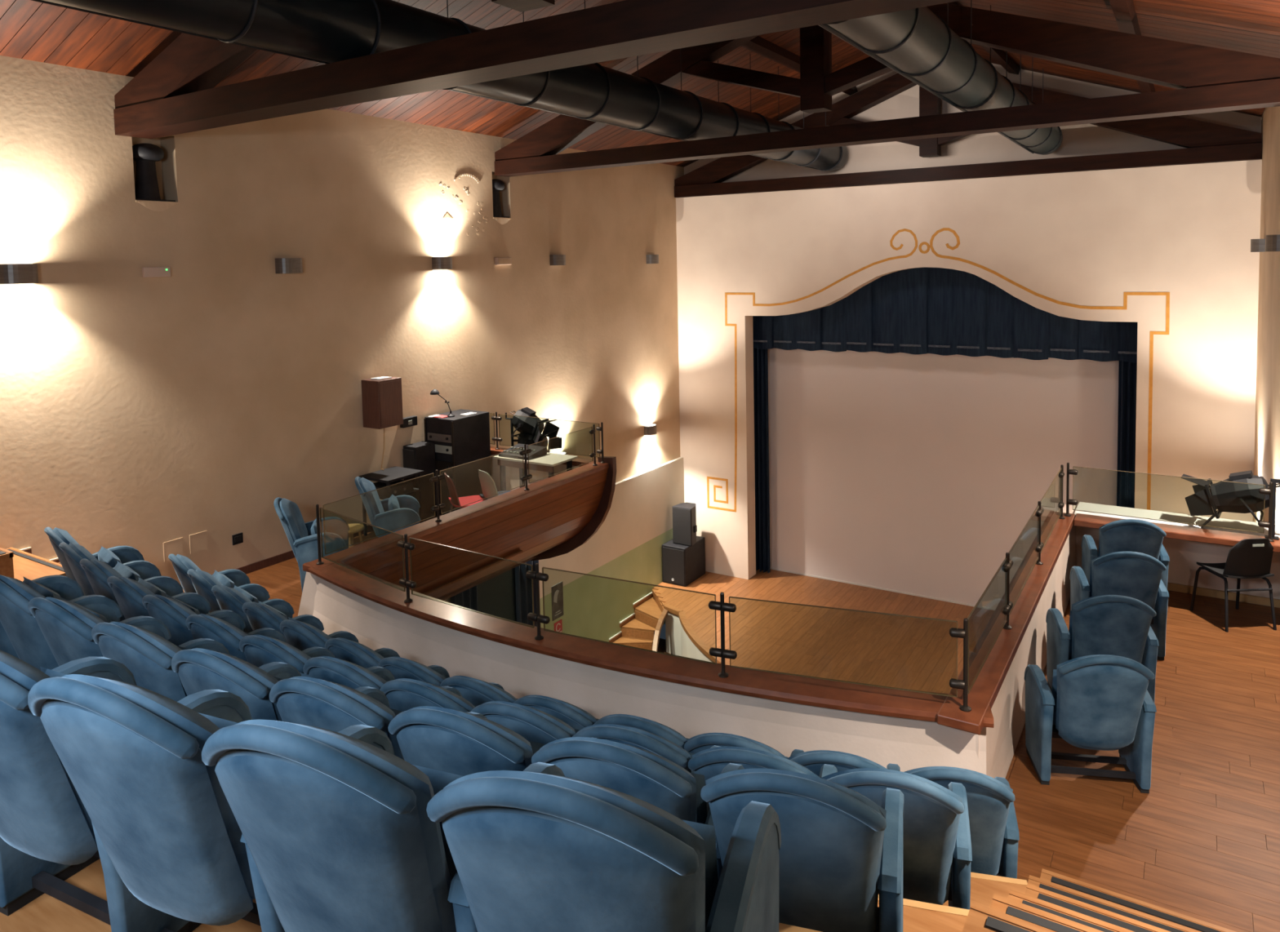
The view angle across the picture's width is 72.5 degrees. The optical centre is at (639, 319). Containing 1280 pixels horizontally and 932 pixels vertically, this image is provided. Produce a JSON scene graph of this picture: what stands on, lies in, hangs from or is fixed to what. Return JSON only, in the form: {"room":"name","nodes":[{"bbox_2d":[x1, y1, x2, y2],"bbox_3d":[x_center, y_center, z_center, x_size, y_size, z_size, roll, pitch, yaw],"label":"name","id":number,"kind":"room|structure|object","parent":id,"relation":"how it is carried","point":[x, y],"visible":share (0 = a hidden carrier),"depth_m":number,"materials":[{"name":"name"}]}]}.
{"room":"event venue","nodes":[
{"label":"event venue","id":0,"kind":"room"},
{"bbox_2d":[0,55,686,586],"bbox_3d":[-3.674,0.238,10.725,0.362,6.130,19.500,1,4,32],"label":"wall","id":1,"kind":"structure","parent":0,"point":[138,412],"depth_m":9.77,"materials":[{"name":"paint"}]},
{"bbox_2d":[0,263,38,284],"bbox_3d":[-5.375,-0.396,7.564,0.150,0.170,0.300,1,4,32],"label":"wall light","id":2,"kind":"object","parent":1,"relation":"attached to","point":[10,273],"visible":1,"depth_m":7.50,"materials":[{"name":"metal"}]},
{"bbox_2d":[132,142,175,201],"bbox_3d":[-4.857,-1.453,8.654,0.310,0.565,0.390,1,4,32],"label":"fitting","id":3,"kind":"object","parent":1,"relation":"in","point":[145,155],"visible":0.91,"depth_m":8.56,"materials":[{"name":"black paint"}]},
{"bbox_2d":[182,524,373,588],"bbox_3d":[-3.675,2.651,10.471,0.016,0.090,4.750,1,4,32],"label":"baseboard","id":4,"kind":"structure","parent":1,"relation":"attached to","point":[250,568],"depth_m":9.75,"materials":[{"name":"brown wood"}]},
{"bbox_2d":[361,376,403,429],"bbox_3d":[-3.209,1.031,10.872,0.318,0.590,0.380,1,4,32],"label":"wall speaker","id":5,"kind":"object","parent":1,"relation":"attached to","point":[382,400],"visible":0.91,"depth_m":10.74,"materials":[{"name":"brown wood"}]},
{"bbox_2d":[378,380,402,426],"bbox_3d":[-3.078,1.034,10.789,0.008,0.530,0.340,1,4,32],"label":"grille","id":6,"kind":"object","parent":5,"relation":"attached to","point":[390,396],"depth_m":10.78,"materials":[{"name":"brown fabric"}]},
{"bbox_2d":[297,460,608,616],"bbox_3d":[-1.743,2.346,9.462,0.490,0.750,4.440,1,4,32],"label":"wall","id":7,"kind":"structure","parent":0,"point":[366,549],"depth_m":8.64,"materials":[{"name":"paint"}]},
{"bbox_2d":[315,424,597,564],"bbox_3d":[-1.676,1.720,9.278,0.066,0.522,4.179,1,4,32],"label":"glass balustrade","id":8,"kind":"object","parent":7,"relation":"on","point":[438,477],"visible":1,"depth_m":8.73,"materials":[{"name":"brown glass"}]},
{"bbox_2d":[348,456,616,600],"bbox_3d":[-2.483,2.661,9.981,2.415,1.575,4.400,1,4,32],"label":"balcony","id":9,"kind":"object","parent":7,"relation":"attached to","point":[556,522],"visible":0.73,"depth_m":9.75,"materials":[{"name":"brown wood"}]},
{"bbox_2d":[490,446,597,492],"bbox_3d":[-1.496,2.195,11.835,2.220,0.770,0.200,1,4,32],"label":"wall","id":10,"kind":"structure","parent":0,"point":[512,473],"depth_m":11.89,"materials":[{"name":"paint"}]},
{"bbox_2d":[505,413,517,447],"bbox_3d":[-1.705,1.546,12.027,0.329,0.510,0.060,0,4,15],"label":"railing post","id":11,"kind":"object","parent":10,"relation":"on","point":[513,440],"visible":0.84,"depth_m":12.02,"materials":[{"name":"black metal"}]},
{"bbox_2d":[509,407,559,450],"bbox_3d":[-1.479,1.514,11.950,0.703,0.585,0.499,1,4,26],"label":"lantern","id":12,"kind":"object","parent":11,"relation":"attached to","point":[530,425],"visible":0.94,"depth_m":11.92,"materials":[{"name":"black paint"}]},
{"bbox_2d":[444,457,684,642],"bbox_3d":[-3.959,4.912,10.236,0.270,3.120,17.750,1,4,32],"label":"wall","id":13,"kind":"structure","parent":0,"point":[627,545],"depth_m":15.62,"materials":[{"name":"grey paint"}]},
{"bbox_2d":[476,567,516,622],"bbox_3d":[-2.164,4.992,12.812,0.025,2.550,1.200,1,4,32],"label":"door","id":14,"kind":"structure","parent":13,"relation":"in","point":[496,596],"depth_m":12.90,"materials":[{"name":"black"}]},
{"bbox_2d":[515,560,540,626],"bbox_3d":[-1.699,4.911,13.437,0.090,2.590,0.560,1,4,32],"label":"door curtain","id":15,"kind":"object","parent":13,"relation":"hanging from","point":[523,587],"visible":0.16,"depth_m":13.29,"materials":[{"name":"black fabric"}]},
{"bbox_2d":[0,0,1279,167],"bbox_3d":[0.005,-3.260,7.280,10.040,1.936,18.700,1,4,32],"label":"ceiling","id":16,"kind":"structure","parent":0,"point":[30,30],"depth_m":9.16,"materials":[{"name":"brown wood"}]},
{"bbox_2d":[31,0,848,171],"bbox_3d":[-1.317,-2.763,8.088,0.612,1.448,17.980,1,4,32],"label":"air duct","id":17,"kind":"object","parent":16,"relation":"hanging from","point":[322,31],"visible":0.74,"depth_m":6.96,"materials":[{"name":"grey metal"}]},
{"bbox_2d":[494,3,1279,177],"bbox_3d":[1.914,-3.068,10.298,9.420,2.073,0.300,1,4,32],"label":"roof truss","id":18,"kind":"object","parent":16,"relation":"attached to","point":[1206,79],"visible":0.85,"depth_m":9.23,"materials":[{"name":"brown wood"}]},
{"bbox_2d":[817,0,1062,155],"bbox_3d":[1.623,-2.668,6.227,0.536,1.376,17.980,1,4,32],"label":"air duct","id":19,"kind":"object","parent":16,"relation":"hanging from","point":[918,44],"visible":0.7,"depth_m":7.46,"materials":[{"name":"grey metal"}]},
{"bbox_2d":[304,561,994,774],"bbox_3d":[-0.546,2.719,6.101,5.623,1.098,0.787,1,4,30],"label":"wall","id":20,"kind":"structure","parent":0,"point":[785,713],"depth_m":5.55,"materials":[{"name":"paint"}]},
{"bbox_2d":[319,507,971,711],"bbox_3d":[-0.534,1.908,6.045,5.303,0.522,0.396,1,4,30],"label":"glass balustrade","id":21,"kind":"object","parent":20,"relation":"on","point":[721,606],"visible":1,"depth_m":5.38,"materials":[{"name":"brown glass"}]},
{"bbox_2d":[652,638,671,654],"bbox_3d":[-0.357,6.650,7.223,9.640,0.100,16.300,1,4,32],"label":"floor","id":22,"kind":"structure","parent":0,"point":[662,642],"depth_m":16.04,"materials":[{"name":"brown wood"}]},
{"bbox_2d":[608,591,668,651],"bbox_3d":[0.151,5.609,15.615,0.951,0.909,1.897,1,4,32],"label":"stairs","id":23,"kind":"structure","parent":22,"relation":"on","point":[637,629],"depth_m":15.65,"materials":[{"name":"brown wood"}]},
{"bbox_2d":[665,613,714,662],"bbox_3d":[3.299,5.775,12.822,7.961,0.760,2.039,1,4,32],"label":"wall","id":24,"kind":"structure","parent":0,"point":[678,643],"depth_m":15.53,"materials":[{"name":"white paint"}]},
{"bbox_2d":[246,514,1279,931],"bbox_3d":[-0.094,2.978,7.330,9.440,0.300,7.850,1,4,32],"label":"floor","id":25,"kind":"structure","parent":0,"point":[1203,844],"depth_m":5.34,"materials":[{"name":"brown wood"}]},
{"bbox_2d":[0,546,184,593],"bbox_3d":[-6.283,2.350,5.292,1.135,1.476,7.276,1,4,32],"label":"steps","id":26,"kind":"structure","parent":25,"relation":"on","point":[15,563],"depth_m":7.01,"materials":[{"name":"brown wood"}]},
{"bbox_2d":[168,554,250,593],"bbox_3d":[-3.626,2.410,7.489,0.697,0.960,0.559,-5,5,-42],"label":"chair","id":27,"kind":"object","parent":25,"relation":"on","point":[181,564],"visible":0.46,"depth_m":7.28,"materials":[{"name":"blue fabric"}]},
{"bbox_2d":[186,568,270,613],"bbox_3d":[-3.275,2.427,7.119,0.697,0.960,0.559,-5,5,-45],"label":"chair","id":28,"kind":"object","parent":25,"relation":"on","point":[203,582],"visible":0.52,"depth_m":6.85,"materials":[{"name":"blue fabric"}]},
{"bbox_2d":[211,585,294,633],"bbox_3d":[-2.907,2.443,6.766,0.559,0.960,0.697,2,5,42],"label":"chair","id":29,"kind":"object","parent":25,"relation":"on","point":[228,598],"visible":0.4,"depth_m":6.47,"materials":[{"name":"blue fabric"}]},
{"bbox_2d":[242,601,324,636],"bbox_3d":[-2.523,2.457,6.430,0.559,0.960,0.697,2,5,40],"label":"chair","id":30,"kind":"object","parent":25,"relation":"on","point":[259,615],"visible":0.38,"depth_m":6.13,"materials":[{"name":"blue fabric"}]},
{"bbox_2d":[273,497,349,591],"bbox_3d":[-3.399,2.302,9.057,0.697,0.960,0.636,-2,4,-15],"label":"chair","id":31,"kind":"object","parent":25,"relation":"on","point":[302,537],"visible":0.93,"depth_m":8.81,"materials":[{"name":"blue fabric"}]},
{"bbox_2d":[280,619,359,651],"bbox_3d":[-2.124,2.469,6.114,0.559,0.960,0.697,2,5,37],"label":"chair","id":32,"kind":"object","parent":25,"relation":"on","point":[302,636],"visible":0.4,"depth_m":5.81,"materials":[{"name":"blue fabric"}]},
{"bbox_2d":[324,637,399,668],"bbox_3d":[-1.709,2.480,5.816,0.560,0.960,0.697,1,5,34],"label":"chair","id":33,"kind":"object","parent":25,"relation":"on","point":[352,651],"visible":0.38,"depth_m":5.49,"materials":[{"name":"blue fabric"}]},
{"bbox_2d":[354,476,420,537],"bbox_3d":[-2.847,2.236,9.889,0.697,0.960,0.636,-2,4,-15],"label":"chair","id":34,"kind":"object","parent":25,"relation":"on","point":[393,513],"visible":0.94,"depth_m":9.63,"materials":[{"name":"blue fabric"}]},
{"bbox_2d":[358,466,423,536],"bbox_3d":[-3.071,2.283,10.848,0.520,0.750,0.580,1,4,32],"label":"side table","id":35,"kind":"object","parent":25,"relation":"on","point":[392,474],"visible":0.51,"depth_m":10.78,"materials":[{"name":"black paint"}]},
{"bbox_2d":[378,488,421,499],"bbox_3d":[-3.074,2.148,10.839,0.480,0.020,0.520,1,4,32],"label":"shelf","id":36,"kind":"object","parent":35,"relation":"attached to","point":[415,490],"depth_m":10.79,"materials":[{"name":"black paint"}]},
{"bbox_2d":[0,858,821,931],"bbox_3d":[-3.373,2.506,2.198,9.283,1.492,4.717,1,4,32],"label":"floor","id":37,"kind":"structure","parent":25,"relation":"on","point":[45,913],"depth_m":2.48,"materials":[{"name":"brown wood"}]},
{"bbox_2d":[0,649,137,925],"bbox_3d":[-1.586,1.226,2.434,0.559,0.960,0.697,1,4,26],"label":"chair","id":38,"kind":"object","parent":37,"relation":"on","point":[47,837],"visible":0.62,"depth_m":2.22,"materials":[{"name":"blue fabric"}]},
{"bbox_2d":[27,674,260,931],"bbox_3d":[-1.092,1.231,2.206,0.559,0.960,0.697,0,4,23],"label":"chair","id":39,"kind":"object","parent":37,"relation":"on","point":[173,857],"visible":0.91,"depth_m":1.94,"materials":[{"name":"blue fabric"}]},
{"bbox_2d":[201,719,463,931],"bbox_3d":[-0.590,1.234,1.999,0.560,0.960,0.697,0,4,21],"label":"chair","id":40,"kind":"object","parent":37,"relation":"on","point":[339,835],"visible":0.96,"depth_m":1.72,"materials":[{"name":"blue fabric"}]},
{"bbox_2d":[426,762,781,931],"bbox_3d":[-0.062,1.236,1.806,0.596,0.960,0.697,0,4,19],"label":"chair","id":41,"kind":"object","parent":37,"relation":"on","point":[537,848],"visible":1,"depth_m":1.52,"materials":[{"name":"blue fabric"}]},
{"bbox_2d":[377,656,449,686],"bbox_3d":[-1.281,2.490,5.539,0.559,0.960,0.697,1,4,31],"label":"chair","id":42,"kind":"object","parent":25,"relation":"on","point":[400,668],"visible":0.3,"depth_m":5.21,"materials":[{"name":"blue fabric"}]},
{"bbox_2d":[402,441,436,519],"bbox_3d":[-2.888,2.124,11.458,0.230,0.980,0.355,1,4,32],"label":"base cabinet","id":43,"kind":"object","parent":25,"relation":"on","point":[420,455],"visible":0.6,"depth_m":11.37,"materials":[{"name":"paint"}]},
{"bbox_2d":[423,408,491,515],"bbox_3d":[-2.462,1.931,11.807,0.530,1.300,0.725,1,4,32],"label":"equipment rack","id":44,"kind":"object","parent":25,"relation":"on","point":[458,440],"visible":0.67,"depth_m":11.55,"materials":[{"name":"black paint"}]},
{"bbox_2d":[440,675,518,706],"bbox_3d":[-0.841,2.497,5.282,0.559,0.960,0.697,1,4,29],"label":"chair","id":45,"kind":"object","parent":25,"relation":"on","point":[477,692],"visible":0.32,"depth_m":4.95,"materials":[{"name":"blue fabric"}]},
{"bbox_2d":[493,452,577,491],"bbox_3d":[-1.347,2.182,11.341,0.980,0.815,0.530,1,4,32],"label":"table","id":46,"kind":"object","parent":25,"relation":"on","point":[545,463],"visible":0.52,"depth_m":11.21,"materials":[{"name":"beige laminate"}]},
{"bbox_2d":[513,694,599,730],"bbox_3d":[-0.388,2.503,5.047,0.559,0.960,0.697,1,4,26],"label":"chair","id":47,"kind":"object","parent":25,"relation":"on","point":[575,717],"visible":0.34,"depth_m":4.70,"materials":[{"name":"blue fabric"}]},
{"bbox_2d":[593,714,688,752],"bbox_3d":[0.075,2.508,4.833,0.559,0.960,0.697,0,4,23],"label":"chair","id":48,"kind":"object","parent":25,"relation":"on","point":[662,731],"visible":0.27,"depth_m":4.49,"materials":[{"name":"blue fabric"}]},
{"bbox_2d":[684,733,787,759],"bbox_3d":[0.548,2.511,4.641,0.559,0.960,0.697,0,4,21],"label":"chair","id":49,"kind":"object","parent":25,"relation":"on","point":[697,744],"visible":0.22,"depth_m":4.32,"materials":[{"name":"blue fabric"}]},
{"bbox_2d":[787,749,887,777],"bbox_3d":[1.029,2.512,4.473,0.559,0.960,0.697,0,4,18],"label":"chair","id":50,"kind":"object","parent":25,"relation":"on","point":[813,761],"visible":0.2,"depth_m":4.15,"materials":[{"name":"blue fabric"}]},
{"bbox_2d":[877,893,969,931],"bbox_3d":[-2.029,2.604,4.401,7.521,0.952,1.493,1,4,32],"label":"floor","id":51,"kind":"structure","parent":25,"relation":"on","point":[917,916],"depth_m":3.13,"materials":[{"name":"brown wood"}]},
{"bbox_2d":[0,575,84,658],"bbox_3d":[-3.309,1.652,4.733,0.559,0.960,0.697,2,5,38],"label":"chair","id":52,"kind":"object","parent":51,"relation":"on","point":[57,587],"visible":0.22,"depth_m":4.99,"materials":[{"name":"blue fabric"}]},
{"bbox_2d":[0,574,122,671],"bbox_3d":[-2.875,1.664,4.413,0.560,0.960,0.697,1,5,35],"label":"chair","id":53,"kind":"object","parent":51,"relation":"on","point":[23,630],"visible":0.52,"depth_m":4.12,"materials":[{"name":"blue fabric"}]},
{"bbox_2d":[27,596,171,666],"bbox_3d":[-2.427,1.675,4.112,0.560,0.960,0.697,1,4,33],"label":"chair","id":54,"kind":"object","parent":51,"relation":"on","point":[66,627],"visible":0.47,"depth_m":3.79,"materials":[{"name":"blue fabric"}]},
{"bbox_2d":[91,622,229,702],"bbox_3d":[-1.967,1.684,3.830,0.559,0.960,0.697,1,4,30],"label":"chair","id":55,"kind":"object","parent":51,"relation":"on","point":[147,655],"visible":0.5,"depth_m":3.50,"materials":[{"name":"blue fabric"}]},
{"bbox_2d":[171,648,301,721],"bbox_3d":[-1.496,1.691,3.569,0.559,0.960,0.697,1,4,28],"label":"chair","id":56,"kind":"object","parent":51,"relation":"on","point":[198,669],"visible":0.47,"depth_m":3.24,"materials":[{"name":"blue fabric"}]},
{"bbox_2d":[269,676,404,759],"bbox_3d":[-1.013,1.697,3.328,0.559,0.960,0.697,1,4,25],"label":"chair","id":57,"kind":"object","parent":51,"relation":"on","point":[331,706],"visible":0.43,"depth_m":3.00,"materials":[{"name":"blue fabric"}]},
{"bbox_2d":[387,706,545,776],"bbox_3d":[-0.520,1.701,3.109,0.560,0.960,0.697,0,4,23],"label":"chair","id":58,"kind":"object","parent":51,"relation":"on","point":[451,741],"visible":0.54,"depth_m":2.78,"materials":[{"name":"blue fabric"}]},
{"bbox_2d":[531,737,707,824],"bbox_3d":[-0.018,1.704,2.910,0.559,0.960,0.697,0,4,20],"label":"chair","id":59,"kind":"object","parent":51,"relation":"on","point":[649,777],"visible":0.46,"depth_m":2.58,"materials":[{"name":"blue fabric"}]},
{"bbox_2d":[700,763,904,931],"bbox_3d":[0.509,1.705,2.728,0.596,0.960,0.697,0,4,18],"label":"chair","id":60,"kind":"object","parent":51,"relation":"on","point":[839,847],"visible":0.84,"depth_m":2.46,"materials":[{"name":"blue fabric"}]},
{"bbox_2d":[886,763,1019,879],"bbox_3d":[1.535,2.511,4.322,0.596,0.960,0.697,0,4,15],"label":"chair","id":61,"kind":"object","parent":25,"relation":"on","point":[993,821],"visible":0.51,"depth_m":4.04,"materials":[{"name":"blue fabric"}]},
{"bbox_2d":[942,872,1027,908],"bbox_3d":[-1.552,2.781,5.210,7.498,0.472,1.504,1,4,32],"label":"floor","id":62,"kind":"structure","parent":25,"relation":"on","point":[983,886],"depth_m":3.94,"materials":[{"name":"brown wood"}]},
{"bbox_2d":[44,527,144,596],"bbox_3d":[-4.179,2.017,6.782,0.697,0.960,0.559,-5,5,-43],"label":"chair","id":63,"kind":"object","parent":62,"relation":"on","point":[122,554],"visible":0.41,"depth_m":6.64,"materials":[{"name":"blue fabric"}]},
{"bbox_2d":[58,542,161,595],"bbox_3d":[-3.821,2.034,6.412,0.560,0.960,0.697,3,5,45],"label":"chair","id":64,"kind":"object","parent":62,"relation":"on","point":[73,553],"visible":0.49,"depth_m":6.17,"materials":[{"name":"blue fabric"}]},
{"bbox_2d":[80,558,183,621],"bbox_3d":[-3.447,2.049,6.059,0.559,0.960,0.697,2,5,42],"label":"chair","id":65,"kind":"object","parent":62,"relation":"on","point":[97,572],"visible":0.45,"depth_m":5.79,"materials":[{"name":"blue fabric"}]},
{"bbox_2d":[106,576,211,619],"bbox_3d":[-3.058,2.063,5.721,0.560,0.960,0.697,2,5,39],"label":"chair","id":66,"kind":"object","parent":62,"relation":"on","point":[129,593],"visible":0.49,"depth_m":5.44,"materials":[{"name":"blue fabric"}]},
{"bbox_2d":[142,594,245,645],"bbox_3d":[-2.654,2.076,5.402,0.559,0.960,0.697,2,5,37],"label":"chair","id":67,"kind":"object","parent":62,"relation":"on","point":[168,611],"visible":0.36,"depth_m":5.08,"materials":[{"name":"blue fabric"}]},
{"bbox_2d":[186,613,287,662],"bbox_3d":[-2.236,2.087,5.101,0.560,0.960,0.697,1,5,34],"label":"chair","id":68,"kind":"object","parent":62,"relation":"on","point":[201,626],"visible":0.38,"depth_m":4.77,"materials":[{"name":"blue fabric"}]},
{"bbox_2d":[239,635,335,676],"bbox_3d":[-1.806,2.097,4.819,0.559,0.960,0.697,1,4,32],"label":"chair","id":69,"kind":"object","parent":62,"relation":"on","point":[259,651],"visible":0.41,"depth_m":4.50,"materials":[{"name":"blue fabric"}]},
{"bbox_2d":[302,656,395,689],"bbox_3d":[-1.363,2.105,4.556,0.559,0.960,0.697,1,4,29],"label":"chair","id":70,"kind":"object","parent":62,"relation":"on","point":[344,673],"visible":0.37,"depth_m":4.23,"materials":[{"name":"blue fabric"}]},
{"bbox_2d":[379,678,476,712],"bbox_3d":[-0.909,2.111,4.313,0.560,0.960,0.697,1,4,27],"label":"chair","id":71,"kind":"object","parent":62,"relation":"on","point":[402,695],"visible":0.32,"depth_m":3.99,"materials":[{"name":"blue fabric"}]},
{"bbox_2d":[471,701,578,744],"bbox_3d":[-0.444,2.116,4.091,0.559,0.960,0.697,1,4,24],"label":"chair","id":72,"kind":"object","parent":62,"relation":"on","point":[533,725],"visible":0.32,"depth_m":3.75,"materials":[{"name":"blue fabric"}]},
{"bbox_2d":[572,724,695,773],"bbox_3d":[0.030,2.120,3.889,0.559,0.960,0.697,0,4,22],"label":"chair","id":73,"kind":"object","parent":62,"relation":"on","point":[656,744],"visible":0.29,"depth_m":3.54,"materials":[{"name":"blue fabric"}]},
{"bbox_2d":[688,745,819,814],"bbox_3d":[0.512,2.122,3.709,0.559,0.960,0.697,0,4,19],"label":"chair","id":74,"kind":"object","parent":62,"relation":"on","point":[710,762],"visible":0.22,"depth_m":3.39,"materials":[{"name":"blue fabric"}]},
{"bbox_2d":[819,764,972,910],"bbox_3d":[1.020,2.122,3.545,0.596,0.960,0.697,0,4,17],"label":"chair","id":75,"kind":"object","parent":62,"relation":"on","point":[937,853],"visible":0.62,"depth_m":3.27,"materials":[{"name":"blue fabric"}]},
{"bbox_2d":[1023,654,1156,793],"bbox_3d":[2.807,2.413,5.422,0.636,0.960,0.697,0,4,11],"label":"chair","id":76,"kind":"object","parent":25,"relation":"on","point":[1095,702],"visible":1,"depth_m":5.27,"materials":[{"name":"blue fabric"}]},
{"bbox_2d":[962,869,1235,931],"bbox_3d":[0.629,2.495,0.911,1.355,1.476,7.276,1,4,32],"label":"steps","id":77,"kind":"structure","parent":25,"relation":"on","point":[1053,902],"depth_m":3.42,"materials":[{"name":"brown wood"}]},
{"bbox_2d":[1045,595,1159,702],"bbox_3d":[3.351,2.343,6.311,0.636,0.960,0.697,0,4,14],"label":"chair","id":78,"kind":"object","parent":25,"relation":"on","point":[1119,625],"visible":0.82,"depth_m":6.09,"materials":[{"name":"blue fabric"}]},
{"bbox_2d":[1069,551,1168,660],"bbox_3d":[3.949,2.274,7.177,0.636,0.960,0.697,0,4,16],"label":"chair","id":79,"kind":"object","parent":25,"relation":"on","point":[1134,575],"visible":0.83,"depth_m":6.94,"materials":[{"name":"blue fabric"}]},
{"bbox_2d":[1081,519,1169,589],"bbox_3d":[4.452,2.209,7.995,0.636,0.960,0.697,0,4,18],"label":"chair","id":80,"kind":"object","parent":25,"relation":"on","point":[1142,536],"visible":0.56,"depth_m":7.74,"materials":[{"name":"blue fabric"}]},
{"bbox_2d":[1190,537,1276,632],"bbox_3d":[5.282,2.274,7.747,0.454,0.832,0.534,-1,4,-2],"label":"shell chair","id":81,"kind":"object","parent":25,"relation":"on","point":[1249,558],"visible":1,"depth_m":7.55,"materials":[{"name":"black plastic"}]},
{"bbox_2d":[651,568,994,693],"bbox_3d":[4.239,5.233,14.174,9.370,0.106,5.485,1,4,32],"label":"floor","id":82,"kind":"structure","parent":0,"point":[908,653],"depth_m":14.62,"materials":[{"name":"brown wood"}]},
{"bbox_2d":[662,536,705,586],"bbox_3d":[0.855,4.695,17.062,0.515,0.740,0.832,1,4,32],"label":"subwoofer","id":83,"kind":"object","parent":82,"relation":"on","point":[682,565],"visible":0.91,"depth_m":16.77,"materials":[{"name":"black paint"}]},
{"bbox_2d":[662,546,684,585],"bbox_3d":[0.640,4.722,16.724,0.475,0.660,0.015,1,4,32],"label":"grille","id":84,"kind":"object","parent":83,"relation":"attached to","point":[673,557],"depth_m":16.71,"materials":[{"name":"black metal"}]},
{"bbox_2d":[672,502,697,546],"bbox_3d":[0.908,3.966,16.933,0.424,0.730,0.395,1,4,32],"label":"loudspeaker","id":85,"kind":"object","parent":83,"relation":"on","point":[684,514],"visible":1,"depth_m":16.77,"materials":[{"name":"black paint"}]},
{"bbox_2d":[672,507,691,546],"bbox_3d":[0.804,3.978,16.775,0.400,0.690,0.015,1,4,32],"label":"grille","id":86,"kind":"object","parent":85,"relation":"attached to","point":[682,517],"depth_m":16.76,"materials":[{"name":"black metal"}]},
{"bbox_2d":[768,348,1119,610],"bbox_3d":[5.201,2.616,15.672,7.300,4.890,0.045,1,4,32],"label":"projection screen","id":87,"kind":"object","parent":82,"relation":"on","point":[917,475],"visible":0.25,"depth_m":15.70,"materials":[{"name":"fabric"}]},
{"bbox_2d":[675,159,1262,579],"bbox_3d":[4.871,1.812,15.124,9.440,8.300,0.354,1,4,32],"label":"wall","id":88,"kind":"structure","parent":0,"point":[1166,250],"depth_m":13.85,"materials":[{"name":"paint"}]},
{"bbox_2d":[752,266,1137,363],"bbox_3d":[4.985,-0.258,15.236,6.840,1.789,0.095,1,4,32],"label":"valance","id":89,"kind":"object","parent":88,"relation":"hanging from","point":[940,311],"visible":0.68,"depth_m":15.11,"materials":[{"name":"blue fabric"}]},
{"bbox_2d":[753,347,770,573],"bbox_3d":[2.343,2.699,17.237,0.440,4.642,0.133,1,4,32],"label":"stage curtain","id":90,"kind":"object","parent":89,"relation":"hanging from","point":[760,356],"visible":0.69,"depth_m":17.18,"materials":[{"name":"blue fabric"}]},
{"bbox_2d":[1116,351,1137,508],"bbox_3d":[7.778,2.813,13.793,0.430,4.642,0.133,1,4,32],"label":"stage curtain","id":91,"kind":"object","parent":89,"relation":"hanging from","point":[1127,371],"visible":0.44,"depth_m":13.77,"materials":[{"name":"blue fabric"}]},
{"bbox_2d":[674,73,1262,197],"bbox_3d":[4.713,-3.388,14.704,9.420,2.128,0.300,1,4,32],"label":"roof truss","id":92,"kind":"object","parent":88,"relation":"on","point":[1205,142],"visible":0.56,"depth_m":14.28,"materials":[{"name":"brown wood"}]},
{"bbox_2d":[684,62,1261,182],"bbox_3d":[4.937,-3.493,15.052,9.440,2.293,0.300,1,4,32],"label":"wall","id":93,"kind":"structure","parent":0,"point":[1082,140],"depth_m":14.52,"materials":[{"name":"paint"}]},
{"bbox_2d":[740,35,857,95],"bbox_3d":[-1.055,-3.499,7.935,0.194,0.200,18.100,1,4,32],"label":"beam","id":94,"kind":"structure","parent":93,"relation":"attached to","point":[758,45],"depth_m":12.60,"materials":[{"name":"brown wood"}]},
{"bbox_2d":[1109,0,1155,93],"bbox_3d":[2.843,-2.764,5.516,0.194,0.200,18.100,1,4,32],"label":"beam","id":95,"kind":"structure","parent":93,"relation":"attached to","point":[1124,11],"depth_m":8.54,"materials":[{"name":"brown wood"}]},
{"bbox_2d":[937,507,1076,778],"bbox_3d":[3.088,2.588,6.928,0.230,1.100,4.950,1,4,32],"label":"wall","id":96,"kind":"structure","parent":0,"point":[1000,684],"depth_m":5.99,"materials":[{"name":"paint"}]},
{"bbox_2d":[967,464,1065,693],"bbox_3d":[2.970,1.794,6.688,0.064,0.522,4.139,1,4,32],"label":"glass balustrade","id":97,"kind":"object","parent":96,"relation":"on","point":[1007,563],"visible":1,"depth_m":5.99,"materials":[{"name":"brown glass"}]},
{"bbox_2d":[1063,502,1279,608],"bbox_3d":[5.007,2.457,8.317,1.900,1.100,0.760,1,4,32],"label":"wall","id":98,"kind":"structure","parent":0,"point":[1185,545],"depth_m":8.32,"materials":[{"name":"paint"}]},
{"bbox_2d":[1063,462,1274,542],"bbox_3d":[4.834,1.665,8.055,1.664,0.522,0.064,1,4,32],"label":"glass balustrade","id":99,"kind":"object","parent":98,"relation":"on","point":[1073,472],"visible":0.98,"depth_m":7.92,"materials":[{"name":"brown glass"}]},
{"bbox_2d":[1264,478,1279,540],"bbox_3d":[5.602,1.667,7.716,0.260,0.530,0.130,1,4,32],"label":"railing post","id":100,"kind":"object","parent":98,"relation":"on","point":[1274,482],"visible":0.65,"depth_m":7.68,"materials":[{"name":"black metal"}]},
{"bbox_2d":[1181,470,1279,528],"bbox_3d":[5.401,1.655,7.993,0.744,0.585,0.526,2,5,38],"label":"lantern","id":101,"kind":"object","parent":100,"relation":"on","point":[1223,496],"visible":0.94,"depth_m":7.88,"materials":[{"name":"black paint"}]},
{"bbox_2d":[1252,106,1279,524],"bbox_3d":[4.621,1.968,5.590,0.350,9.250,19.500,1,4,32],"label":"wall","id":102,"kind":"structure","parent":0,"point":[1267,428],"depth_m":10.56,"materials":[{"name":"paint"}]},
{"bbox_2d":[113,0,961,138],"bbox_3d":[-0.928,-2.713,5.826,9.420,2.078,0.340,1,4,32],"label":"roof truss","id":103,"kind":"object","parent":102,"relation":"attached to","point":[175,93],"visible":0.91,"depth_m":5.96,"materials":[{"name":"brown wood"}]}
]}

